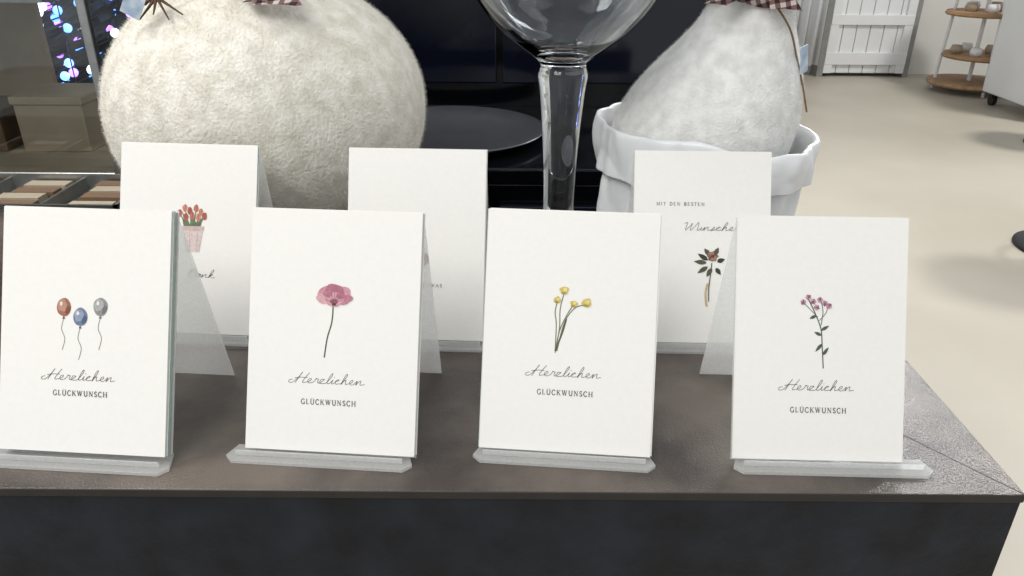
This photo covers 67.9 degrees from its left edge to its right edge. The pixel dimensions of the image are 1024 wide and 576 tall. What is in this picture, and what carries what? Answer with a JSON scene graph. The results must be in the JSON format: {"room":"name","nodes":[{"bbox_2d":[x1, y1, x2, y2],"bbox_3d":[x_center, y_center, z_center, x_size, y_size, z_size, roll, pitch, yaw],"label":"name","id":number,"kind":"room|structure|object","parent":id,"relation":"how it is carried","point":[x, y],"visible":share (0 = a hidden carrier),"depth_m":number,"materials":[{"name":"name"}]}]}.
{"room":"shop","nodes":[
{"label":"shop","id":0,"kind":"room"},
{"bbox_2d":[41,0,115,82],"bbox_3d":[-2.534,-2.224,4.754,3.300,2.200,0.080,0,26,0],"label":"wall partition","id":1,"kind":"structure","parent":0,"point":[60,41],"depth_m":4.99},
{"bbox_2d":[796,0,828,65],"bbox_3d":[2.071,-2.956,5.727,0.908,2.480,0.090,0,26,0],"label":"door frame","id":2,"kind":"structure","parent":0,"point":[810,21],"depth_m":6.14,"materials":[{"name":"wood"}]},
{"bbox_2d":[804,0,1003,74],"bbox_3d":[0.523,-3.246,5.981,11.000,3.000,0.100,0,26,0],"label":"wall","id":3,"kind":"structure","parent":0,"point":[934,22],"depth_m":6.46,"materials":[{"name":"paint"}]},
{"bbox_2d":[810,0,923,76],"bbox_3d":[2.974,-2.771,6.045,0.770,2.120,0.185,0,26,0],"label":"door","id":4,"kind":"structure","parent":3,"relation":"in","point":[860,36],"depth_m":6.33,"materials":[{"name":"white paint"}]},
{"bbox_2d":[795,73,1023,575],"bbox_3d":[0.499,0.119,2.560,11.000,0.050,9.500,0,26,0],"label":"floor","id":5,"kind":"structure","parent":0,"point":[950,162],"depth_m":3.50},
{"bbox_2d":[38,0,129,82],"bbox_3d":[-2.044,-1.586,3.909,1.233,1.800,1.253,0,26,0],"label":"tree","id":6,"kind":"object","parent":5,"relation":"on","point":[102,17],"visible":0.08,"depth_m":3.77,"materials":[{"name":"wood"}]},
{"bbox_2d":[0,496,1019,575],"bbox_3d":[-0.403,0.423,0.848,1.400,0.894,0.456,0,26,0],"label":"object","id":7,"kind":"structure","parent":5,"relation":"on","point":[40,535],"depth_m":0.46,"materials":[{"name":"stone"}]},
{"bbox_2d":[0,212,1023,575],"bbox_3d":[-0.402,0.420,0.846,1.401,0.900,0.459,0,26,0],"label":"countertop","id":8,"kind":"structure","parent":5,"relation":"on","point":[216,505],"depth_m":0.46,"materials":[{"name":"stone"}]},
{"bbox_2d":[0,206,178,456],"bbox_3d":[-0.260,0.022,0.475,0.116,0.141,0.112,2,26,4],"label":"greeting card","id":9,"kind":"object","parent":8,"relation":"on","point":[89,295],"visible":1,"depth_m":0.46,"materials":[{"name":"paper"}]},
{"bbox_2d":[41,298,112,397],"bbox_3d":[-0.262,0.036,0.460,0.046,0.055,0.026,2,26,4],"label":"print","id":10,"kind":"object","parent":9,"relation":"attached to","point":[77,333],"depth_m":0.46},
{"bbox_2d":[120,142,259,334],"bbox_3d":[-0.255,-0.041,0.607,0.116,0.140,0.098,2,26,4],"label":"greeting card","id":11,"kind":"object","parent":8,"relation":"on","point":[214,188],"visible":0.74,"depth_m":0.60,"materials":[{"name":"paper"}]},
{"bbox_2d":[178,204,214,277],"bbox_3d":[-0.248,-0.036,0.596,0.022,0.052,0.032,-7,27,-16],"label":"print","id":12,"kind":"object","parent":11,"relation":"attached to","point":[196,244],"depth_m":0.60},
{"bbox_2d":[97,0,427,209],"bbox_3d":[-0.239,-0.244,0.725,0.311,0.405,0.311,0,26,0],"label":"snowman","id":13,"kind":"object","parent":8,"relation":"on","point":[304,82],"visible":0.68,"depth_m":0.63,"materials":[{"name":"fabric"}]},
{"bbox_2d":[245,207,425,456],"bbox_3d":[-0.113,0.022,0.480,0.118,0.140,0.112,2,26,4],"label":"greeting card","id":14,"kind":"object","parent":8,"relation":"on","point":[335,317],"visible":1,"depth_m":0.46,"materials":[{"name":"paper"}]},
{"bbox_2d":[288,284,363,406],"bbox_3d":[-0.113,0.035,0.465,0.048,0.068,0.032,2,26,4],"label":"print","id":15,"kind":"object","parent":14,"relation":"attached to","point":[326,321],"depth_m":0.46},
{"bbox_2d":[348,147,487,340],"bbox_3d":[-0.074,-0.036,0.600,0.116,0.139,0.098,1,26,2],"label":"greeting card","id":16,"kind":"object","parent":8,"relation":"on","point":[449,186],"visible":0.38,"depth_m":0.59,"materials":[{"name":"paper"}]},
{"bbox_2d":[424,253,441,286],"bbox_3d":[-0.074,-0.018,0.590,0.040,0.031,0.015,1,26,2],"label":"print","id":17,"kind":"object","parent":16,"relation":"attached to","point":[432,261],"depth_m":0.59},
{"bbox_2d":[477,0,655,210],"bbox_3d":[0.044,-0.211,0.640,0.200,0.420,0.200,0,26,0],"label":"vase","id":18,"kind":"object","parent":8,"relation":"on","point":[563,36],"visible":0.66,"depth_m":0.61,"materials":[{"name":"clear glass"}]},
{"bbox_2d":[478,208,662,456],"bbox_3d":[0.036,0.022,0.482,0.112,0.140,0.112,3,26,4],"label":"greeting card","id":19,"kind":"object","parent":8,"relation":"on","point":[571,300],"visible":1,"depth_m":0.47,"materials":[{"name":"paper"}]},
{"bbox_2d":[525,287,600,396],"bbox_3d":[0.032,0.033,0.466,0.046,0.061,0.028,3,26,4],"label":"print","id":20,"kind":"object","parent":19,"relation":"attached to","point":[563,324],"depth_m":0.47},
{"bbox_2d":[633,150,771,342],"bbox_3d":[0.147,-0.032,0.595,0.116,0.139,0.094,1,26,1],"label":"greeting card","id":21,"kind":"object","parent":8,"relation":"on","point":[700,196],"visible":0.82,"depth_m":0.59,"materials":[{"name":"paper"}]},
{"bbox_2d":[657,202,736,306],"bbox_3d":[0.145,-0.026,0.588,0.067,0.073,0.034,1,26,1],"label":"print","id":22,"kind":"object","parent":21,"relation":"attached to","point":[699,239],"depth_m":0.59},
{"bbox_2d":[592,102,819,215],"bbox_3d":[0.182,-0.101,0.743,0.209,0.133,0.208,0,26,0],"label":"plant pot","id":23,"kind":"object","parent":8,"relation":"on","point":[614,150],"visible":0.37,"depth_m":0.68,"materials":[{"name":"white fabric"}]},
{"bbox_2d":[611,0,807,156],"bbox_3d":[0.180,-0.195,0.697,0.179,0.342,0.174,0,26,0],"label":"snowman","id":24,"kind":"object","parent":23,"relation":"in","point":[733,81],"visible":0.58,"depth_m":0.64,"materials":[{"name":"fabric"}]},
{"bbox_2d":[732,215,908,461],"bbox_3d":[0.196,0.026,0.477,0.120,0.139,0.112,1,26,1],"label":"greeting card","id":25,"kind":"object","parent":8,"relation":"on","point":[821,301],"visible":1,"depth_m":0.46,"materials":[{"name":"paper"}]},
{"bbox_2d":[778,295,852,413],"bbox_3d":[0.185,0.040,0.461,0.045,0.065,0.030,1,26,1],"label":"print","id":26,"kind":"object","parent":25,"relation":"attached to","point":[815,332],"depth_m":0.46},
{"bbox_2d":[364,0,706,214],"bbox_3d":[-0.028,-0.315,1.390,0.880,1.750,0.725,0,26,0],"label":"tall cabinet","id":27,"kind":"object","parent":5,"relation":"on","point":[464,59],"visible":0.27,"depth_m":1.34,"materials":[{"name":"metal"}]},
{"bbox_2d":[419,106,541,153],"bbox_3d":[-0.098,-0.250,1.213,0.304,0.015,0.304,0,26,0],"label":"serving tray","id":28,"kind":"object","parent":27,"relation":"in","point":[494,130],"visible":0.62,"depth_m":1.24,"materials":[{"name":"grey metal"}]},
{"bbox_2d":[925,0,1006,97],"bbox_3d":[3.579,-1.997,5.745,0.630,1.000,0.600,0,26,0],"label":"stand","id":29,"kind":"object","parent":5,"relation":"on","point":[966,52],"visible":0.74,"depth_m":5.77,"materials":[{"name":"brown wood"}]},
{"bbox_2d":[982,0,1023,105],"bbox_3d":[3.892,-1.708,5.042,0.960,1.100,0.615,0,26,0],"label":"base cabinet","id":30,"kind":"object","parent":5,"relation":"on","point":[1004,78],"visible":1,"depth_m":5.21,"materials":[{"name":"white paint"}]},
{"bbox_2d":[1012,230,1023,251],"bbox_3d":[2.264,-0.491,2.924,0.400,0.750,0.400,0,26,0],"label":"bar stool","id":31,"kind":"object","parent":5,"relation":"on","point":[1018,237],"visible":1,"depth_m":3.14,"materials":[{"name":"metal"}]},
{"bbox_3d":[-1.001,0.147,1.444,1.040,0.860,0.780,0,26,0],"label":"countertop","id":32,"kind":"structure","parent":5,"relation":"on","visible":0},
{"bbox_2d":[0,0,120,173],"bbox_3d":[-0.898,-0.486,1.046,0.710,0.625,0.252,0,26,0],"label":"window","id":33,"kind":"structure","parent":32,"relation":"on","point":[47,125],"depth_m":1.13,"materials":[{"name":"glass"}]},
{"bbox_2d":[0,0,55,2],"bbox_3d":[-0.932,-0.425,1.092,0.630,0.006,0.210,0,26,0],"label":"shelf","id":34,"kind":"object","parent":33,"relation":"attached to","point":[1,1],"depth_m":1.00,"materials":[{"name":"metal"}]},
{"bbox_2d":[0,173,120,211],"bbox_3d":[-0.629,-0.117,0.980,0.300,0.024,0.124,0,26,0],"label":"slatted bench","id":35,"kind":"object","parent":32,"relation":"on","point":[98,191],"visible":0.61,"depth_m":0.99,"materials":[{"name":"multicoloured wood"}]}
]}

